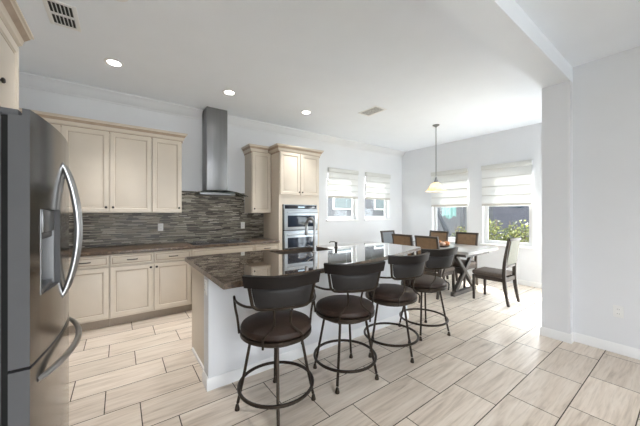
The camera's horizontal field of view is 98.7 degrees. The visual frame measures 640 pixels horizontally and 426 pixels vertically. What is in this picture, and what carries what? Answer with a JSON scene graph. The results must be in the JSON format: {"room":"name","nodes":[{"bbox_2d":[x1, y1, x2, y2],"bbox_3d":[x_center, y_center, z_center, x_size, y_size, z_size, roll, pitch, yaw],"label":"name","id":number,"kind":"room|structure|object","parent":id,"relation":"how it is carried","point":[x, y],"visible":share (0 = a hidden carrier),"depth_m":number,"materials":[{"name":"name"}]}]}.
{"room":"kitchen","nodes":[
{"label":"kitchen","id":0,"kind":"room"},
{"bbox_2d":[19,86,401,248],"bbox_3d":[-0.733,-0.140,5.482,7.607,3.050,0.172,0,0,-36],"label":"wall","id":1,"kind":"structure","parent":0,"point":[333,156],"depth_m":4.54,"materials":[{"name":"paint"}]},
{"bbox_2d":[51,124,60,132],"bbox_3d":[-3.351,-0.528,3.257,0.452,1.054,0.363,0,0,-36],"label":"upper cabinet","id":2,"kind":"object","parent":1,"relation":"attached to","point":[58,127],"visible":0.02,"depth_m":3.25,"materials":[{"name":"beige paint"}]},
{"bbox_2d":[61,125,151,212],"bbox_3d":[-2.794,-0.528,3.663,0.923,1.054,0.363,0,0,-36],"label":"upper cabinet","id":3,"kind":"object","parent":1,"relation":"attached to","point":[112,172],"visible":0.95,"depth_m":3.55,"materials":[{"name":"beige paint"}]},
{"bbox_2d":[19,108,187,142],"bbox_3d":[-2.799,-1.093,3.646,1.845,0.135,0.381,0,0,-36],"label":"crown molding","id":4,"kind":"structure","parent":3,"relation":"on","point":[52,118],"depth_m":3.51,"materials":[{"name":"beige paint"}]},
{"bbox_2d":[19,71,202,119],"bbox_3d":[-2.773,-1.593,3.835,2.130,0.145,0.115,0,0,-36],"label":"trim","id":5,"kind":"structure","parent":1,"relation":"attached to","point":[28,80],"depth_m":3.72,"materials":[{"name":"paint"}]},
{"bbox_2d":[158,223,162,230],"bbox_3d":[-2.406,0.215,4.152,0.072,0.116,0.010,0,0,-36],"label":"wall outlet","id":6,"kind":"object","parent":1,"relation":"attached to","point":[160,225],"visible":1,"depth_m":4.15,"materials":[{"name":"white plastic"}]},
{"bbox_2d":[152,138,181,212],"bbox_3d":[-2.267,-0.528,4.046,0.377,1.054,0.363,0,0,-36],"label":"upper cabinet","id":7,"kind":"object","parent":1,"relation":"attached to","point":[166,154],"visible":1,"depth_m":3.92,"materials":[{"name":"beige paint"}]},
{"bbox_2d":[187,106,247,196],"bbox_3d":[-1.650,-0.965,4.399,0.931,1.398,0.519,0,0,-36],"label":"range hood","id":8,"kind":"object","parent":1,"relation":"attached to","point":[214,120],"visible":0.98,"depth_m":4.38,"materials":[{"name":"silver metal"}]},
{"bbox_2d":[241,144,270,212],"bbox_3d":[-1.121,-0.581,4.868,0.426,1.159,0.383,0,0,-36],"label":"upper cabinet","id":9,"kind":"object","parent":1,"relation":"attached to","point":[257,165],"depth_m":4.77,"materials":[{"name":"beige paint"}]},
{"bbox_2d":[227,114,404,157],"bbox_3d":[0.330,-1.593,6.094,4.846,0.145,0.115,0,0,-36],"label":"trim","id":10,"kind":"structure","parent":1,"relation":"attached to","point":[232,120],"depth_m":5.62,"materials":[{"name":"paint"}]},
{"bbox_2d":[326,172,358,220],"bbox_3d":[0.495,-0.402,6.347,0.960,1.163,0.170,0,0,-36],"label":"window","id":11,"kind":"structure","parent":1,"relation":"in","point":[329,218],"depth_m":6.38,"materials":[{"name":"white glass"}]},
{"bbox_2d":[327,167,358,198],"bbox_3d":[0.541,-0.669,6.283,0.898,0.662,0.052,0,0,-36],"label":"roman shade","id":12,"kind":"object","parent":11,"relation":"attached to","point":[342,183],"visible":1,"depth_m":6.26,"materials":[{"name":"fabric"}]},
{"bbox_2d":[364,176,390,219],"bbox_3d":[1.433,-0.402,7.029,0.960,1.163,0.170,0,0,-36],"label":"window","id":13,"kind":"structure","parent":1,"relation":"in","point":[384,217],"depth_m":7.16,"materials":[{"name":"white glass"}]},
{"bbox_2d":[365,172,390,199],"bbox_3d":[1.479,-0.669,6.965,0.898,0.662,0.052,0,0,-36],"label":"roman shade","id":14,"kind":"object","parent":13,"relation":"attached to","point":[377,184],"visible":1,"depth_m":6.94,"materials":[{"name":"fabric"}]},
{"bbox_2d":[16,0,541,151],"bbox_3d":[0.348,-1.715,3.861,7.447,0.100,3.747,0,0,-36],"label":"ceiling","id":15,"kind":"structure","parent":0,"point":[335,60],"depth_m":3.08,"materials":[{"name":"paint"}]},
{"bbox_2d":[42,0,80,31],"bbox_3d":[-2.161,-1.657,2.311,0.205,0.013,0.370,0,0,-36],"label":"ceiling vent","id":16,"kind":"object","parent":15,"relation":"in","point":[61,14],"visible":1,"depth_m":2.30,"materials":[{"name":"white metal"}]},
{"bbox_2d":[103,58,123,66],"bbox_3d":[-2.278,-1.659,3.042,0.184,0.009,0.184,0,0,-36],"label":"recessed light","id":17,"kind":"object","parent":15,"relation":"in","point":[110,61],"visible":1,"depth_m":3.03,"materials":[{"name":"white paint"}]},
{"bbox_2d":[222,89,235,94],"bbox_3d":[-1.250,-1.659,3.790,0.184,0.009,0.184,0,0,-36],"label":"recessed light","id":18,"kind":"object","parent":15,"relation":"in","point":[226,91],"visible":1,"depth_m":3.78,"materials":[{"name":"white paint"}]},
{"bbox_2d":[301,110,311,113],"bbox_3d":[-0.229,-1.659,4.534,0.184,0.009,0.184,0,0,-36],"label":"recessed light","id":19,"kind":"object","parent":15,"relation":"in","point":[302,111],"visible":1,"depth_m":4.53,"materials":[{"name":"white paint"}]},
{"bbox_2d":[358,106,386,116],"bbox_3d":[0.850,-1.659,4.490,0.260,0.011,0.400,0,0,-36],"label":"ceiling vent","id":20,"kind":"object","parent":15,"relation":"in","point":[373,110],"visible":1,"depth_m":4.49,"materials":[{"name":"white metal"}]},
{"bbox_2d":[425,124,446,191],"bbox_3d":[2.195,-1.036,5.203,0.380,1.257,0.380,0,0,-36],"label":"pendant lamp","id":21,"kind":"object","parent":15,"relation":"hanging from","point":[436,186],"visible":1,"depth_m":5.13,"materials":[{"name":"white glass"}]},
{"bbox_2d":[432,0,572,87],"bbox_3d":[0.782,-1.590,1.709,9.277,0.350,0.243,0,0,-36],"label":"ceiling beam","id":22,"kind":"structure","parent":15,"relation":"attached to","point":[504,26],"depth_m":2.23,"materials":[{"name":"paint"}]},
{"bbox_2d":[69,272,639,425],"bbox_3d":[0.702,1.445,1.989,9.477,0.120,7.590,0,0,-36],"label":"floor","id":23,"kind":"structure","parent":0,"point":[495,367],"depth_m":2.27,"materials":[{"name":"beige tile"}]},
{"bbox_2d":[0,107,82,425],"bbox_3d":[-1.611,0.499,1.209,0.858,1.772,0.910,0,0,-36],"label":"refrigerator","id":24,"kind":"object","parent":23,"relation":"on","point":[37,180],"visible":1,"depth_m":1.05,"materials":[{"name":"grey metal"}]},
{"bbox_2d":[69,255,109,333],"bbox_3d":[-3.077,0.943,3.274,0.917,0.884,0.658,0,0,-36],"label":"base cabinet","id":25,"kind":"object","parent":23,"relation":"on","point":[89,291],"visible":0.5,"depth_m":3.22,"materials":[{"name":"beige paint"}]},
{"bbox_2d":[69,238,279,257],"bbox_3d":[-2.170,0.479,3.940,3.219,0.040,0.649,0,0,-36],"label":"countertop","id":26,"kind":"structure","parent":25,"relation":"on","point":[107,250],"depth_m":3.72,"materials":[{"name":"brown stone"}]},
{"bbox_2d":[187,239,250,244],"bbox_3d":[-1.599,0.453,4.338,0.856,0.010,0.502,0,0,-36],"label":"cooktop","id":27,"kind":"object","parent":26,"relation":"in","point":[227,240],"visible":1,"depth_m":4.33,"materials":[{"name":"black glass"}]},
{"bbox_2d":[110,249,190,325],"bbox_3d":[-2.336,0.943,3.813,0.911,0.884,0.658,0,0,-36],"label":"base cabinet","id":28,"kind":"object","parent":23,"relation":"on","point":[143,285],"visible":1,"depth_m":3.56,"materials":[{"name":"beige paint"}]},
{"bbox_2d":[190,244,253,309],"bbox_3d":[-1.592,0.943,4.360,0.931,0.884,0.650,0,0,-36],"label":"base cabinet","id":29,"kind":"object","parent":23,"relation":"on","point":[241,248],"visible":0.07,"depth_m":4.06,"materials":[{"name":"beige paint"}]},
{"bbox_2d":[254,243,277,250],"bbox_3d":[-1.040,0.943,4.757,0.425,0.884,0.658,0,0,-36],"label":"base cabinet","id":30,"kind":"object","parent":23,"relation":"on","point":[268,246],"visible":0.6,"depth_m":4.50,"materials":[{"name":"beige paint"}]},
{"bbox_2d":[233,270,320,425],"bbox_3d":[-0.309,0.880,1.969,0.599,1.009,0.616,0,0,-18],"label":"bar stool","id":31,"kind":"object","parent":23,"relation":"on","point":[277,325],"visible":1,"depth_m":1.77,"materials":[{"name":"brown metal"}]},
{"bbox_2d":[240,309,310,341],"bbox_3d":[-0.315,0.785,1.988,0.502,0.075,0.502,0,0,-18],"label":"seat cushion","id":32,"kind":"object","parent":31,"relation":"on","point":[257,327],"depth_m":1.85,"materials":[{"name":"brown leather"}]},
{"bbox_2d":[264,151,318,248],"bbox_3d":[-0.522,0.165,5.125,0.836,2.440,0.673,0,0,-36],"label":"tall cabinet","id":33,"kind":"object","parent":23,"relation":"on","point":[294,177],"visible":0.51,"depth_m":4.84,"materials":[{"name":"beige paint"}]},
{"bbox_2d":[268,143,323,157],"bbox_3d":[-0.518,-1.093,5.119,0.970,0.135,0.683,0,0,-36],"label":"crown molding","id":34,"kind":"structure","parent":33,"relation":"on","point":[276,148],"depth_m":4.81,"materials":[{"name":"beige paint"}]},
{"bbox_2d":[282,229,317,248],"bbox_3d":[-0.476,0.646,5.079,0.718,0.681,0.627,0,0,-36],"label":"wall oven","id":35,"kind":"object","parent":33,"relation":"in","point":[292,238],"visible":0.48,"depth_m":4.81,"materials":[{"name":"silver metal"}]},
{"bbox_2d":[282,204,317,230],"bbox_3d":[-0.476,0.077,5.079,0.718,0.453,0.627,0,0,-36],"label":"wall oven","id":36,"kind":"object","parent":33,"relation":"in","point":[294,217],"visible":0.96,"depth_m":4.82,"materials":[{"name":"silver metal"}]},
{"bbox_2d":[192,254,408,391],"bbox_3d":[-0.114,0.943,3.232,2.528,0.885,0.889,0,0,-36],"label":"kitchen island","id":37,"kind":"object","parent":23,"relation":"on","point":[218,348],"visible":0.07,"depth_m":2.37,"materials":[{"name":"paint"}]},
{"bbox_2d":[204,279,206,294],"bbox_3d":[-0.920,0.595,2.206,0.010,0.116,0.072,0,0,-36],"label":"wall outlet","id":38,"kind":"object","parent":37,"relation":"attached to","point":[205,281],"visible":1,"depth_m":2.20,"materials":[{"name":"white plastic"}]},
{"bbox_2d":[185,241,420,289],"bbox_3d":[0.084,0.479,3.138,2.740,0.040,1.345,0,0,-36],"label":"island countertop","id":39,"kind":"structure","parent":37,"relation":"on","point":[226,270],"depth_m":2.71,"materials":[{"name":"brown stone"}]},
{"bbox_2d":[273,248,324,253],"bbox_3d":[-0.222,0.590,3.389,0.742,0.220,0.332,0,0,-36],"label":"sink","id":40,"kind":"object","parent":39,"relation":"in","point":[317,249],"visible":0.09,"depth_m":3.55,"materials":[{"name":"brown"}]},
{"bbox_2d":[305,217,316,252],"bbox_3d":[-0.137,0.255,3.261,0.123,0.408,0.224,0,0,-36],"label":"kitchen faucet","id":41,"kind":"object","parent":39,"relation":"on","point":[309,218],"visible":1,"depth_m":3.21,"materials":[{"name":"metal"}]},
{"bbox_2d":[313,260,385,394],"bbox_3d":[0.221,0.880,2.347,0.599,1.009,0.601,0,0,-12],"label":"bar stool","id":42,"kind":"object","parent":23,"relation":"on","point":[346,278],"visible":0.91,"depth_m":2.14,"materials":[{"name":"brown metal"}]},
{"bbox_2d":[316,294,373,318],"bbox_3d":[0.215,0.785,2.374,0.502,0.075,0.502,0,0,-12],"label":"seat cushion","id":43,"kind":"object","parent":42,"relation":"on","point":[333,306],"depth_m":2.23,"materials":[{"name":"brown leather"}]},
{"bbox_2d":[380,230,394,242],"bbox_3d":[1.619,0.884,5.797,0.432,1.002,0.548,0,0,-36],"label":"dining chair","id":44,"kind":"object","parent":23,"relation":"on","point":[386,236],"visible":0.27,"depth_m":5.94,"materials":[{"name":"grey fabric"}]},
{"bbox_2d":[364,252,429,362],"bbox_3d":[0.725,0.880,2.766,0.599,1.009,0.617,0,0,-25],"label":"bar stool","id":45,"kind":"object","parent":23,"relation":"on","point":[409,267],"visible":0.92,"depth_m":2.57,"materials":[{"name":"brown metal"}]},
{"bbox_2d":[366,283,416,301],"bbox_3d":[0.717,0.785,2.784,0.502,0.075,0.502,0,0,-25],"label":"seat cushion","id":46,"kind":"object","parent":45,"relation":"on","point":[386,292],"depth_m":2.62,"materials":[{"name":"brown leather"}]},
{"bbox_2d":[392,234,414,255],"bbox_3d":[1.672,0.884,5.088,0.548,1.002,0.432,0,0,-36],"label":"dining chair","id":47,"kind":"object","parent":23,"relation":"on","point":[401,239],"visible":0.24,"depth_m":4.90,"materials":[{"name":"brown wicker"}]},
{"bbox_2d":[398,247,457,340],"bbox_3d":[1.224,0.880,3.208,0.599,1.009,0.601,0,0,-19],"label":"bar stool","id":48,"kind":"object","parent":23,"relation":"on","point":[439,259],"visible":0.84,"depth_m":3.01,"materials":[{"name":"brown metal"}]},
{"bbox_2d":[401,274,446,288],"bbox_3d":[1.215,0.785,3.235,0.502,0.075,0.502,0,0,-19],"label":"seat cushion","id":49,"kind":"object","parent":48,"relation":"on","point":[425,281],"depth_m":3.06,"materials":[{"name":"brown leather"}]},
{"bbox_2d":[414,235,454,299],"bbox_3d":[1.968,0.884,4.716,0.548,1.002,0.432,0,0,-36],"label":"dining chair","id":50,"kind":"object","parent":23,"relation":"on","point":[425,242],"visible":0.38,"depth_m":4.57,"materials":[{"name":"brown wicker"}]},
{"bbox_2d":[429,230,448,278],"bbox_3d":[2.362,0.884,5.776,0.548,1.002,0.432,0,0,-36],"label":"dining chair","id":51,"kind":"object","parent":23,"relation":"on","point":[443,235],"visible":0.24,"depth_m":5.85,"materials":[{"name":"brown wicker"}]},
{"bbox_2d":[390,240,497,296],"bbox_3d":[2.259,1.000,5.256,1.080,0.770,1.650,0,0,-36],"label":"dining table","id":52,"kind":"object","parent":23,"relation":"on","point":[466,251],"visible":0.4,"depth_m":4.74,"materials":[{"name":"grey wood"}]},
{"bbox_2d":[444,232,478,287],"bbox_3d":[2.709,0.884,5.299,0.548,1.002,0.432,0,0,-36],"label":"dining chair","id":53,"kind":"object","parent":23,"relation":"on","point":[467,238],"visible":0.49,"depth_m":5.33,"materials":[{"name":"brown wicker"}]},
{"bbox_2d":[472,238,520,306],"bbox_3d":[2.795,0.884,4.367,0.432,1.002,0.548,0,0,-36],"label":"dining chair","id":54,"kind":"object","parent":23,"relation":"on","point":[503,275],"visible":1,"depth_m":4.23,"materials":[{"name":"brown wood"}]},
{"bbox_2d":[402,123,541,282],"bbox_3d":[3.495,-0.140,6.001,0.160,3.050,3.990,0,0,-36],"label":"wall","id":55,"kind":"structure","parent":0,"point":[523,143],"depth_m":5.95,"materials":[{"name":"paint"}]},
{"bbox_2d":[431,168,467,206],"bbox_3d":[3.021,-0.577,6.466,0.052,0.847,0.888,0,0,-36],"label":"roman shade","id":56,"kind":"object","parent":55,"relation":"attached to","point":[455,182],"visible":0.82,"depth_m":6.40,"materials":[{"name":"fabric"}]},
{"bbox_2d":[434,206,467,241],"bbox_3d":[3.085,-0.151,6.513,0.170,1.663,0.950,0,0,-36],"label":"window","id":57,"kind":"structure","parent":55,"relation":"in","point":[450,239],"depth_m":6.56,"materials":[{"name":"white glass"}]},
{"bbox_2d":[467,271,541,287],"bbox_3d":[3.163,1.337,6.309,0.014,0.095,3.100,0,0,-36],"label":"baseboard","id":58,"kind":"structure","parent":55,"relation":"attached to","point":[521,282],"depth_m":5.24,"materials":[{"name":"white paint"}]},
{"bbox_2d":[481,160,531,205],"bbox_3d":[3.713,-0.574,5.516,0.052,0.852,0.888,0,0,-36],"label":"roman shade","id":59,"kind":"object","parent":55,"relation":"attached to","point":[503,184],"visible":1,"depth_m":5.48,"materials":[{"name":"fabric"}]},
{"bbox_2d":[480,205,533,248],"bbox_3d":[3.777,-0.151,5.563,0.170,1.663,0.950,0,0,-36],"label":"window","id":60,"kind":"structure","parent":55,"relation":"in","point":[523,245],"depth_m":5.64,"materials":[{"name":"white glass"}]},
{"bbox_2d":[542,80,572,333],"bbox_3d":[3.562,-0.015,3.732,2.402,2.800,0.243,0,0,-36],"label":"wall pillar","id":61,"kind":"structure","parent":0,"point":[557,99],"depth_m":3.00,"materials":[{"name":"paint"}]},
{"bbox_2d":[540,326,573,343],"bbox_3d":[3.550,1.337,3.724,2.402,0.095,0.271,0,0,-36],"label":"baseboard","id":62,"kind":"structure","parent":61,"relation":"attached to","point":[561,336],"depth_m":3.00,"materials":[{"name":"white paint"}]},
{"bbox_2d":[515,0,639,66],"bbox_3d":[0.924,-1.630,-0.441,6.975,0.100,3.400,0,0,-36],"label":"ceiling","id":63,"kind":"structure","parent":0,"point":[582,31],"depth_m":2.31,"materials":[{"name":"paint"}]},
{"bbox_2d":[573,46,639,348],"bbox_3d":[3.792,-0.098,1.647,0.120,2.965,3.400,0,0,-36],"label":"wall","id":64,"kind":"structure","parent":0,"point":[606,90],"depth_m":2.78,"materials":[{"name":"paint"}]},
{"bbox_2d":[574,332,639,359],"bbox_3d":[3.742,1.337,1.602,0.014,0.095,3.386,0,0,-36],"label":"baseboard","id":65,"kind":"structure","parent":64,"relation":"attached to","point":[620,349],"depth_m":2.76,"materials":[{"name":"white paint"}]},
{"bbox_2d":[613,305,623,317],"bbox_3d":[2.938,0.971,2.709,0.010,0.116,0.072,0,0,-36],"label":"wall outlet","id":66,"kind":"object","parent":64,"relation":"attached to","point":[618,311],"visible":1,"depth_m":2.71,"materials":[{"name":"white plastic"}]},
{"bbox_3d":[-2.542,-0.140,1.607,0.120,3.050,3.990,0,0,-36],"label":"wall","id":67,"kind":"structure","parent":0,"visible":0},
{"bbox_2d":[0,0,33,109],"bbox_3d":[-1.739,-0.792,1.127,0.609,0.635,1.069,0,0,-36],"label":"upper cabinet","id":68,"kind":"object","parent":67,"relation":"attached to","point":[9,50],"depth_m":1.50,"materials":[{"name":"beige paint"}]},
{"label":"outside","id":69,"kind":"structure","parent":0,"visible":0},
{"bbox_3d":[1.540,1.735,9.779,30.000,0.100,30.000,0,0,-36],"label":"ground","id":70,"kind":"structure","parent":69,"visible":0},
{"bbox_2d":[327,173,383,215],"bbox_3d":[0.472,-0.615,15.495,13.800,4.600,4.500,0,0,-36],"label":"house","id":71,"kind":"structure","parent":70,"relation":"on","point":[336,206],"depth_m":13.99,"materials":[{"name":"grey paint"}]},
{"bbox_2d":[437,208,451,236],"bbox_3d":[4.236,0.505,9.304,0.170,2.376,1.212,0,0,-36],"label":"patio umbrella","id":72,"kind":"object","parent":70,"relation":"on","point":[444,226],"visible":0.38,"depth_m":9.32,"materials":[{"name":"grey fabric"}]},
{"bbox_2d":[460,207,464,230],"bbox_3d":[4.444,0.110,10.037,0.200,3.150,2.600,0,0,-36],"label":"patio post","id":73,"kind":"object","parent":70,"relation":"on","point":[462,209],"visible":0.06,"depth_m":9.41,"materials":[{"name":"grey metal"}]},
{"bbox_2d":[442,207,455,218],"bbox_3d":[4.654,-0.543,9.918,0.076,1.535,0.640,0,0,-36],"label":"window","id":74,"kind":"structure","parent":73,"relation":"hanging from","point":[448,212],"depth_m":9.92,"materials":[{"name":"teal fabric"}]},
{"bbox_2d":[437,206,528,240],"bbox_3d":[9.921,-0.665,11.859,5.000,4.700,12.500,0,0,-36],"label":"house","id":75,"kind":"structure","parent":70,"relation":"on","point":[503,214],"depth_m":11.62,"materials":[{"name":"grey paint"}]},
{"bbox_3d":[4.125,1.655,8.012,1.700,0.060,4.900,0,0,-36],"label":"planting bed","id":76,"kind":"object","parent":70,"relation":"on","visible":0},
{"bbox_2d":[450,226,466,236],"bbox_3d":[4.053,0.994,7.859,0.683,1.284,0.702,0,0,-36],"label":"shrub","id":77,"kind":"object","parent":76,"relation":"on","point":[458,227],"visible":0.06,"depth_m":7.85,"materials":[{"name":"green plant"}]},
{"bbox_2d":[488,218,506,240],"bbox_3d":[4.384,0.852,7.144,0.923,1.568,0.930,0,0,-36],"label":"shrub","id":78,"kind":"object","parent":76,"relation":"on","point":[494,230],"visible":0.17,"depth_m":6.96,"materials":[{"name":"green plant"}]},
{"bbox_2d":[504,220,528,242],"bbox_3d":[4.930,0.899,6.724,0.873,1.475,0.855,0,0,-36],"label":"shrub","id":79,"kind":"object","parent":76,"relation":"on","point":[513,233],"visible":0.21,"depth_m":6.70,"materials":[{"name":"green plant"}]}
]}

